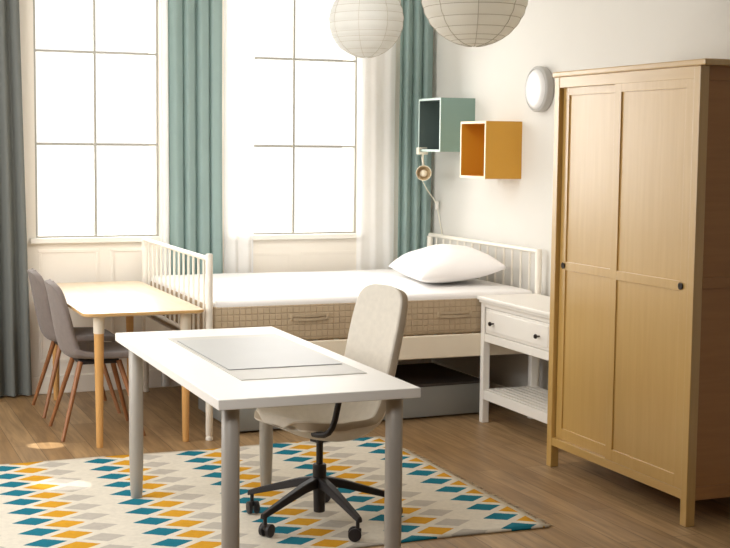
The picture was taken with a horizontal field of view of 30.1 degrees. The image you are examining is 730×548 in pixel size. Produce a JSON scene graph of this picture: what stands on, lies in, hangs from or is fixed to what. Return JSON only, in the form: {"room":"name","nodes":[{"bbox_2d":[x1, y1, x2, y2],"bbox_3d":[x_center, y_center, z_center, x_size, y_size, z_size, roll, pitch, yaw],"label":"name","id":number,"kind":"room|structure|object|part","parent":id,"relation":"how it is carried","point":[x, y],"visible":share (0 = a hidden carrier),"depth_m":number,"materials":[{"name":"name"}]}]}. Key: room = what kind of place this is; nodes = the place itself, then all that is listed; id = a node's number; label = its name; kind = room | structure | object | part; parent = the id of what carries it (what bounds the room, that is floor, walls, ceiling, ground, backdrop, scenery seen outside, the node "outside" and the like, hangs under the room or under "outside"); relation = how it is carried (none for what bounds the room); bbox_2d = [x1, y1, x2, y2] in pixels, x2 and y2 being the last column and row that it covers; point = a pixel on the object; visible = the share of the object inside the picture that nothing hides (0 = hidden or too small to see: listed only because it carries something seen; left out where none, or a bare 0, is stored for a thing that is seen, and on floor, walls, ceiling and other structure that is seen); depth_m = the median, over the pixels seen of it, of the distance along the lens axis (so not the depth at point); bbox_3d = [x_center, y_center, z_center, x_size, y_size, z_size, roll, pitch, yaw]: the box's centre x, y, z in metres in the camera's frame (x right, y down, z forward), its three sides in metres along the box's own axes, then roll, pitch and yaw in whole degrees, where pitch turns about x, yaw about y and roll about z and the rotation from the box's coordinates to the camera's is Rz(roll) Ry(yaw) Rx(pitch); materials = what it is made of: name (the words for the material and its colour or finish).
{"room":"bedroom","nodes":[
{"label":"bedroom","id":0,"kind":"room"},
{"bbox_2d":[19,0,433,376],"bbox_3d":[-2.009,-0.793,8.728,5.220,3.100,0.300,-2,6,-22],"label":"wall","id":1,"kind":"structure","parent":0,"point":[77,266],"depth_m":8.88,"materials":[{"name":"paint"}]},
{"bbox_2d":[38,249,98,362],"bbox_3d":[-1.895,0.203,8.706,0.385,0.725,0.006,-2,6,-22],"label":"trim","id":2,"kind":"structure","parent":1,"relation":"attached to","point":[96,251],"depth_m":8.67,"materials":[{"name":"paint"}]},
{"bbox_2d":[30,0,161,243],"bbox_3d":[-1.708,-1.118,8.668,0.873,1.835,0.095,-2,6,-22],"label":"window","id":3,"kind":"structure","parent":1,"relation":"in","point":[95,238],"depth_m":8.71,"materials":[{"name":"wood"}]},
{"bbox_3d":[-1.709,-0.220,8.735,0.873,0.034,0.055,-2,6,-22],"label":"sill","id":4,"kind":"part","parent":3,"relation":"part of","materials":[{"name":"white wood"}]},
{"bbox_2d":[110,248,159,358],"bbox_3d":[-1.480,0.191,8.872,0.360,0.725,0.006,-2,6,-22],"label":"trim","id":5,"kind":"structure","parent":1,"relation":"attached to","point":[112,250],"depth_m":8.80,"materials":[{"name":"paint"}]},
{"bbox_2d":[3,359,424,395],"bbox_3d":[-1.966,0.708,8.721,5.220,0.115,0.018,-2,6,-22],"label":"baseboard","id":6,"kind":"structure","parent":1,"relation":"attached to","point":[86,383],"depth_m":8.79,"materials":[{"name":"paint"}]},
{"bbox_2d":[253,252,290,271],"bbox_3d":[-0.705,0.192,9.184,0.430,0.680,0.003,-2,6,-22],"label":"trim","id":7,"kind":"structure","parent":1,"relation":"attached to","point":[254,253],"depth_m":9.20,"materials":[{"name":"paint"}]},
{"bbox_2d":[238,0,356,239],"bbox_3d":[-0.474,-1.152,9.160,0.986,1.835,0.095,-2,6,-22],"label":"window","id":8,"kind":"structure","parent":1,"relation":"in","point":[332,234],"depth_m":9.24,"materials":[{"name":"wood"}]},
{"bbox_3d":[-0.475,-0.254,9.226,0.986,0.034,0.055,-2,6,-22],"label":"sill","id":9,"kind":"part","parent":8,"relation":"part of","materials":[{"name":"white wood"}]},
{"bbox_3d":[-0.484,-1.169,9.184,0.906,1.805,0.040,-2,6,-22],"label":"frame","id":10,"kind":"part","parent":8,"relation":"part of","materials":[{"name":"wood"}]},
{"bbox_2d":[301,250,355,271],"bbox_3d":[-0.245,0.179,9.368,0.420,0.680,0.003,-2,6,-22],"label":"trim","id":11,"kind":"structure","parent":1,"relation":"attached to","point":[303,253],"depth_m":9.32,"materials":[{"name":"paint"}]},
{"bbox_2d":[0,386,729,547],"bbox_3d":[-0.102,1.253,4.285,5.370,0.100,10.300,-2,6,-22],"label":"floor","id":12,"kind":"structure","parent":0,"point":[586,504],"depth_m":6.99,"materials":[{"name":"brown wood"}]},
{"bbox_2d":[27,268,120,417],"bbox_3d":[-1.749,0.393,8.165,0.523,0.859,0.450,-2,6,-22],"label":"dining chair","id":13,"kind":"object","parent":12,"relation":"on","point":[39,292],"visible":0.82,"depth_m":8.00,"materials":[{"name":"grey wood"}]},
{"bbox_3d":[-1.954,0.600,8.278,0.181,0.421,0.030,3,6,21],"label":"leg","id":14,"kind":"part","parent":13,"relation":"part of","materials":[{"name":"brown wood"}]},
{"bbox_3d":[-1.834,0.629,7.979,0.030,0.421,0.181,3,6,25],"label":"leg","id":15,"kind":"part","parent":13,"relation":"part of","materials":[{"name":"brown wood"}]},
{"bbox_3d":[-1.535,0.621,8.098,0.181,0.421,0.030,3,6,21],"label":"leg","id":16,"kind":"part","parent":13,"relation":"part of","materials":[{"name":"brown wood"}]},
{"bbox_2d":[44,279,145,441],"bbox_3d":[-1.502,0.453,7.550,0.523,0.859,0.450,-2,6,-22],"label":"dining chair","id":17,"kind":"object","parent":12,"relation":"on","point":[82,353],"visible":0.76,"depth_m":7.38,"materials":[{"name":"grey fabric"}]},
{"bbox_3d":[-1.708,0.660,7.664,0.181,0.421,0.030,3,6,21],"label":"leg","id":18,"kind":"part","parent":17,"relation":"part of","materials":[{"name":"brown wood"}]},
{"bbox_3d":[-1.587,0.690,7.364,0.030,0.421,0.181,3,6,25],"label":"leg","id":19,"kind":"part","parent":17,"relation":"part of","materials":[{"name":"brown wood"}]},
{"bbox_3d":[-1.496,0.471,7.554,0.220,0.025,0.220,-2,6,-22],"label":"mounting frame","id":20,"kind":"part","parent":17,"relation":"part of","materials":[{"name":"black plastic"}]},
{"bbox_3d":[-1.409,0.652,7.783,0.030,0.421,0.181,3,6,25],"label":"leg","id":21,"kind":"part","parent":17,"relation":"part of","materials":[{"name":"brown wood"}]},
{"bbox_3d":[-1.289,0.681,7.483,0.181,0.421,0.030,3,6,21],"label":"leg","id":22,"kind":"part","parent":17,"relation":"part of","materials":[{"name":"brown wood"}]},
{"bbox_2d":[52,281,203,447],"bbox_3d":[-1.450,0.486,7.883,0.648,0.725,1.620,-2,6,-22],"label":"wooden table","id":23,"kind":"object","parent":12,"relation":"on","point":[97,301],"visible":0.67,"depth_m":7.36,"materials":[{"name":"brown wood"}]},
{"bbox_3d":[-1.924,0.484,8.461,0.053,0.610,0.053,-2,6,-22],"label":"leg","id":24,"kind":"part","parent":23,"relation":"part of","materials":[{"name":"brown wood"}]},
{"bbox_3d":[-1.397,0.613,7.148,0.053,0.610,0.053,-2,6,-22],"label":"leg","id":25,"kind":"part","parent":23,"relation":"part of","materials":[{"name":"brown wood"}]},
{"bbox_3d":[-1.493,0.472,8.633,0.053,0.610,0.053,-2,6,-22],"label":"leg","id":26,"kind":"part","parent":23,"relation":"part of","materials":[{"name":"brown wood"}]},
{"bbox_3d":[-0.966,0.602,7.320,0.053,0.610,0.053,-2,6,-22],"label":"leg","id":27,"kind":"part","parent":23,"relation":"part of","materials":[{"name":"brown wood"}]},
{"bbox_2d":[0,436,551,547],"bbox_3d":[-0.923,1.019,6.088,2.990,0.010,1.897,-2,6,-22],"label":"rug","id":28,"kind":"object","parent":12,"relation":"on","point":[88,502],"visible":0.84,"depth_m":6.07,"materials":[{"name":"fabric"}]},
{"bbox_2d":[115,326,420,547],"bbox_3d":[-0.470,0.702,5.537,0.746,0.736,1.728,-2,6,-22],"label":"desk","id":29,"kind":"object","parent":28,"relation":"on","point":[223,391],"visible":0.88,"depth_m":4.91,"materials":[{"name":"white laminate"}]},
{"bbox_3d":[-1.029,0.664,6.109,0.063,0.692,0.063,-2,6,-22],"label":"leg","id":30,"kind":"part","parent":29,"relation":"part of","materials":[{"name":"grey metal"}]},
{"bbox_3d":[-0.466,0.802,4.706,0.063,0.692,0.063,-2,6,-22],"label":"leg","id":31,"kind":"part","parent":29,"relation":"part of","materials":[{"name":"grey metal"}]},
{"bbox_3d":[-0.461,0.648,6.335,0.063,0.692,0.063,-2,6,-22],"label":"leg","id":32,"kind":"part","parent":29,"relation":"part of","materials":[{"name":"grey metal"}]},
{"bbox_2d":[168,334,365,380],"bbox_3d":[-0.430,0.329,5.559,0.494,0.003,1.123,-2,6,-22],"label":"desk pad","id":33,"kind":"object","parent":29,"relation":"on","point":[340,369],"visible":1,"depth_m":5.17,"materials":[{"name":"plastic"}]},
{"bbox_2d":[178,336,341,369],"bbox_3d":[-0.453,0.321,5.612,0.459,0.003,0.808,-2,6,-22],"label":"desk mat","id":34,"kind":"object","parent":33,"relation":"on","point":[271,351],"visible":1,"depth_m":5.57,"materials":[{"name":"grey plastic"}]},
{"bbox_3d":[0.102,0.787,4.932,0.063,0.692,0.063,-2,6,-22],"label":"leg","id":35,"kind":"part","parent":29,"relation":"part of","materials":[{"name":"grey metal"}]},
{"bbox_2d":[246,284,407,541],"bbox_3d":[-0.161,0.558,5.736,0.733,0.989,0.652,-4,7,-42],"label":"office chair","id":36,"kind":"object","parent":28,"relation":"on","point":[377,326],"visible":0.86,"depth_m":5.79,"materials":[{"name":"beige fabric"}]},
{"bbox_3d":[-0.359,0.907,5.833,0.320,0.117,0.051,3,6,23],"label":"arm","id":37,"kind":"part","parent":36,"relation":"part of","materials":[{"name":"black plastic"}]},
{"bbox_3d":[-0.312,0.927,5.627,0.051,0.117,0.320,5,7,41],"label":"arm","id":38,"kind":"part","parent":36,"relation":"part of","materials":[{"name":"black plastic"}]},
{"bbox_3d":[-0.101,0.931,5.608,0.051,0.117,0.320,-3,6,-31],"label":"arm","id":39,"kind":"part","parent":36,"relation":"part of","materials":[{"name":"black plastic"}]},
{"bbox_3d":[-0.018,0.914,5.802,0.320,0.117,0.051,-1,6,-13],"label":"arm","id":40,"kind":"part","parent":36,"relation":"part of","materials":[{"name":"black plastic"}]},
{"bbox_2d":[198,363,479,431],"bbox_3d":[-0.136,0.731,8.186,1.580,0.205,0.720,-2,6,-24],"label":"storage box","id":41,"kind":"object","parent":12,"relation":"on","point":[444,390],"visible":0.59,"depth_m":8.10,"materials":[{"name":"grey paint"}]},
{"bbox_3d":[-0.135,0.639,8.177,1.570,0.019,0.710,-2,6,-24],"label":"lid","id":42,"kind":"part","parent":41,"relation":"part of","materials":[{"name":"black plastic"}]},
{"bbox_2d":[142,233,541,440],"bbox_3d":[-0.197,0.301,8.416,2.045,1.018,1.590,-2,6,-22],"label":"frame","id":43,"kind":"object","parent":12,"relation":"on","point":[426,347],"visible":0.43,"depth_m":7.90,"materials":[{"name":"white wood"}]},
{"bbox_3d":[-1.415,0.266,8.762,0.040,0.998,0.040,-2,6,-22],"label":"bed post","id":44,"kind":"part","parent":43,"relation":"part of","materials":[{"name":"white wood"}]},
{"bbox_3d":[-1.123,0.385,8.053,0.024,0.100,1.510,-2,6,-22],"label":"rail","id":45,"kind":"part","parent":43,"relation":"part of","materials":[{"name":"white wood"}]},
{"bbox_3d":[-0.484,0.286,9.136,1.969,0.134,0.024,-2,6,-22],"label":"rail","id":46,"kind":"part","parent":43,"relation":"part of","materials":[{"name":"white wood"}]},
{"bbox_3d":[-1.127,0.296,8.042,0.024,0.024,1.550,-2,6,-22],"label":"rail","id":47,"kind":"part","parent":43,"relation":"part of","materials":[{"name":"white wood"}]},
{"bbox_3d":[-1.123,-0.150,8.000,0.026,0.026,1.550,-2,6,-22],"label":"rail","id":48,"kind":"part","parent":43,"relation":"part of","materials":[{"name":"white wood"}]},
{"bbox_3d":[-0.840,0.397,7.329,0.040,1.018,0.040,-2,6,-22],"label":"bed post","id":49,"kind":"part","parent":43,"relation":"part of","materials":[{"name":"white wood"}]},
{"bbox_2d":[150,269,531,339],"bbox_3d":[-0.188,0.169,8.388,1.959,0.242,1.544,-2,6,-22],"label":"mattress","id":50,"kind":"object","parent":43,"relation":"on","point":[312,305],"visible":0.71,"depth_m":7.81,"materials":[{"name":"white fabric"}]},
{"bbox_2d":[388,244,507,282],"bbox_3d":[0.503,-0.069,8.525,0.540,0.219,0.910,-1,6,-12],"label":"pillow","id":51,"kind":"object","parent":50,"relation":"on","point":[438,263],"visible":1,"depth_m":8.19,"materials":[{"name":"fabric"}]},
{"bbox_3d":[0.089,0.427,7.707,1.969,0.134,0.024,-2,6,-22],"label":"rail","id":52,"kind":"part","parent":43,"relation":"part of","materials":[{"name":"white wood"}]},
{"bbox_3d":[0.447,0.221,9.505,0.040,0.985,0.040,-2,6,-22],"label":"bed post","id":53,"kind":"part","parent":43,"relation":"part of","materials":[{"name":"white wood"}]},
{"bbox_3d":[0.739,-0.204,8.742,0.026,0.026,1.550,-2,6,-22],"label":"rail","id":54,"kind":"part","parent":43,"relation":"part of","materials":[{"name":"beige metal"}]},
{"bbox_3d":[1.022,0.352,8.072,0.040,1.005,0.040,-2,6,-22],"label":"bed post","id":55,"kind":"part","parent":43,"relation":"part of","materials":[{"name":"white wood"}]},
{"bbox_2d":[477,294,549,423],"bbox_3d":[0.984,0.529,7.593,0.397,0.742,0.879,-2,6,-22],"label":"nightstand","id":56,"kind":"object","parent":12,"relation":"on","point":[516,322],"visible":0.48,"depth_m":7.65,"materials":[{"name":"white paint"}]},
{"bbox_3d":[0.699,0.511,7.916,0.042,0.712,0.042,-2,6,-22],"label":"leg","id":57,"kind":"part","parent":56,"relation":"part of","materials":[{"name":"white paint"}]},
{"bbox_3d":[0.844,0.736,7.557,0.026,0.057,0.771,-2,6,-22],"label":"shelf rail","id":58,"kind":"part","parent":56,"relation":"part of","materials":[{"name":"white paint"}]},
{"bbox_3d":[0.847,0.403,7.526,0.026,0.048,0.771,-2,6,-22],"label":"rail","id":59,"kind":"part","parent":56,"relation":"part of","materials":[{"name":"white paint"}]},
{"bbox_3d":[0.849,0.214,7.508,0.026,0.027,0.771,-2,6,-22],"label":"rail","id":60,"kind":"part","parent":56,"relation":"part of","materials":[{"name":"white paint"}]},
{"bbox_3d":[0.843,0.303,7.514,0.021,0.146,0.747,-2,6,-22],"label":"drawer","id":61,"kind":"part","parent":56,"relation":"part of","materials":[{"name":"white paint"}]},
{"bbox_3d":[0.994,0.503,8.034,0.042,0.712,0.042,-2,6,-22],"label":"leg","id":62,"kind":"part","parent":56,"relation":"part of","materials":[{"name":"white paint"}]},
{"bbox_2d":[546,58,729,526],"bbox_3d":[1.426,0.034,6.337,0.601,1.972,1.258,-2,6,-22],"label":"wardrobe","id":63,"kind":"object","parent":12,"relation":"on","point":[639,369],"visible":1,"depth_m":6.03,"materials":[{"name":"brown wood"}]},
{"bbox_3d":[0.956,0.001,6.780,0.045,1.945,0.045,-2,6,-22],"label":"corner post","id":64,"kind":"part","parent":63,"relation":"part of","materials":[{"name":"brown wood"}]},
{"bbox_3d":[1.080,-0.024,6.492,0.018,1.747,0.565,-2,6,-22],"label":"sliding door","id":65,"kind":"part","parent":63,"relation":"part of","materials":[{"name":"brown wood"}]},
{"bbox_3d":[1.165,0.891,6.327,0.048,0.040,1.110,-2,6,-22],"label":"rail","id":66,"kind":"part","parent":63,"relation":"part of","materials":[{"name":"brown wood"}]},
{"bbox_3d":[1.174,-0.888,6.155,0.028,0.052,1.110,-2,6,-22],"label":"rail","id":67,"kind":"part","parent":63,"relation":"part of","materials":[{"name":"brown wood"}]},
{"bbox_3d":[1.253,0.023,6.007,0.018,1.747,0.608,-2,6,-22],"label":"sliding door","id":68,"kind":"part","parent":63,"relation":"part of","materials":[{"name":"brown wood"}]},
{"bbox_3d":[1.340,0.051,5.764,0.011,0.032,0.032,-2,6,-22],"label":"recessed pull","id":69,"kind":"part","parent":63,"relation":"part of","materials":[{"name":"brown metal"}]},
{"bbox_3d":[1.384,0.106,5.713,0.045,1.945,0.045,-2,6,-22],"label":"corner post","id":70,"kind":"part","parent":63,"relation":"part of","materials":[{"name":"brown wood"}]},
{"bbox_3d":[1.638,0.044,5.800,0.495,1.833,0.028,-2,6,-22],"label":"panel","id":71,"kind":"part","parent":63,"relation":"part of","materials":[{"name":"brown wood"}]},
{"bbox_2d":[431,0,729,389],"bbox_3d":[2.338,-0.406,5.101,0.150,3.100,10.300,-2,6,-22],"label":"wall","id":72,"kind":"structure","parent":0,"point":[556,35],"depth_m":8.23,"materials":[{"name":"paint"}]},
{"bbox_2d":[418,98,474,151],"bbox_3d":[0.540,-0.988,9.031,0.249,0.350,0.350,-2,6,-22],"label":"cube shelf","id":73,"kind":"object","parent":72,"relation":"attached to","point":[440,119],"visible":0.89,"depth_m":8.88,"materials":[{"name":"green paint"}]},
{"bbox_2d":[416,147,442,234],"bbox_3d":[0.441,-0.523,9.262,0.129,0.675,0.372,3,6,23],"label":"lamp","id":74,"kind":"object","parent":73,"relation":"attached to","point":[423,172],"visible":0.97,"depth_m":9.13,"materials":[{"name":"metal"}]},
{"bbox_3d":[0.394,-0.677,9.145,0.051,0.051,0.066,1,1,2],"label":"bulb","id":75,"kind":"part","parent":74,"relation":"part of","materials":[{"name":"white glass"}]},
{"bbox_3d":[0.442,-0.445,9.347,0.220,0.504,0.089,-3,6,-33],"label":"cord","id":76,"kind":"part","parent":74,"relation":"part of","materials":[{"name":"white plastic"}]},
{"bbox_2d":[435,201,438,209],"bbox_3d":[0.500,-0.477,9.431,0.020,0.060,0.020,-2,6,-22],"label":"switch","id":77,"kind":"object","parent":74,"relation":"attached to","point":[436,202],"depth_m":9.42,"materials":[{"name":"white paint"}]},
{"bbox_2d":[431,360,506,388],"bbox_3d":[2.305,1.109,5.064,0.016,0.090,9.980,-2,6,-22],"label":"baseboard","id":78,"kind":"structure","parent":72,"relation":"attached to","point":[491,384],"depth_m":8.87,"materials":[{"name":"paint"}]},
{"bbox_2d":[460,121,521,178],"bbox_3d":[0.780,-0.771,8.444,0.249,0.350,0.350,-2,6,-22],"label":"cube shelf","id":79,"kind":"object","parent":72,"relation":"attached to","point":[488,149],"visible":1,"depth_m":8.31,"materials":[{"name":"paint"}]},
{"bbox_2d":[525,66,553,111],"bbox_3d":[1.026,-1.094,8.047,0.070,0.270,0.270,-2,6,-22],"label":"round wall lamp","id":80,"kind":"object","parent":72,"relation":"attached to","point":[539,85],"visible":1,"depth_m":7.99,"materials":[{"name":"white plastic"}]},
{"bbox_2d":[525,69,544,108],"bbox_3d":[1.006,-1.094,8.039,0.026,0.236,0.236,-2,6,-22],"label":"diffuser","id":81,"kind":"object","parent":80,"relation":"attached to","point":[535,81],"depth_m":8.01,"materials":[{"name":"white plastic"}]},
{"bbox_3d":[-0.069,-1.932,3.984,5.370,0.100,10.300,-2,6,-22],"label":"ceiling","id":82,"kind":"structure","parent":0,"visible":0},
{"bbox_2d":[0,0,31,396],"bbox_3d":[-2.309,-0.767,8.376,0.459,3.085,0.077,-2,6,-22],"label":"curtain","id":83,"kind":"object","parent":82,"relation":"hanging from","point":[15,349],"visible":1,"depth_m":8.46,"materials":[{"name":"grey fabric"}]},
{"bbox_2d":[159,0,169,386],"bbox_3d":[-1.299,-0.797,8.803,0.060,3.085,0.025,-2,6,-22],"label":"sheer curtain","id":84,"kind":"object","parent":82,"relation":"hanging from","point":[163,22],"visible":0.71,"depth_m":8.79,"materials":[{"name":"white fabric"}]},
{"bbox_2d":[168,0,222,274],"bbox_3d":[-1.096,-1.044,8.840,0.371,2.597,0.074,-2,6,-22],"label":"curtain","id":85,"kind":"object","parent":82,"relation":"hanging from","point":[194,26],"visible":0.8,"depth_m":8.83,"materials":[{"name":"teal fabric"}]},
{"bbox_2d":[224,0,254,272],"bbox_3d":[-0.829,-0.810,8.991,0.211,3.085,0.026,-2,6,-22],"label":"sheer curtain","id":86,"kind":"object","parent":82,"relation":"hanging from","point":[239,15],"visible":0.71,"depth_m":8.98,"materials":[{"name":"white fabric"}]},
{"bbox_2d":[329,0,403,57],"bbox_3d":[0.011,-1.794,8.213,0.457,0.968,0.457,-2,6,-22],"label":"paper lantern","id":87,"kind":"object","parent":82,"relation":"hanging from","point":[360,28],"visible":1,"depth_m":8.07,"materials":[{"name":"paper"}]},
{"bbox_2d":[356,43,395,269],"bbox_3d":[0.071,-0.835,9.349,0.290,3.085,0.018,-2,6,-22],"label":"sheer curtain","id":88,"kind":"object","parent":82,"relation":"hanging from","point":[376,75],"visible":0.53,"depth_m":9.36,"materials":[{"name":"white fabric"}]},
{"bbox_2d":[398,0,432,257],"bbox_3d":[0.349,-1.108,9.412,0.271,2.547,0.066,-2,6,-22],"label":"curtain","id":89,"kind":"object","parent":82,"relation":"hanging from","point":[416,37],"visible":0.68,"depth_m":9.40,"materials":[{"name":"teal fabric"}]},
{"bbox_2d":[421,0,527,46],"bbox_3d":[0.467,-1.500,5.712,0.457,1.075,0.457,-2,6,-22],"label":"paper lantern","id":90,"kind":"object","parent":82,"relation":"hanging from","point":[467,23],"visible":1,"depth_m":5.61,"materials":[{"name":"paper"}]}
]}

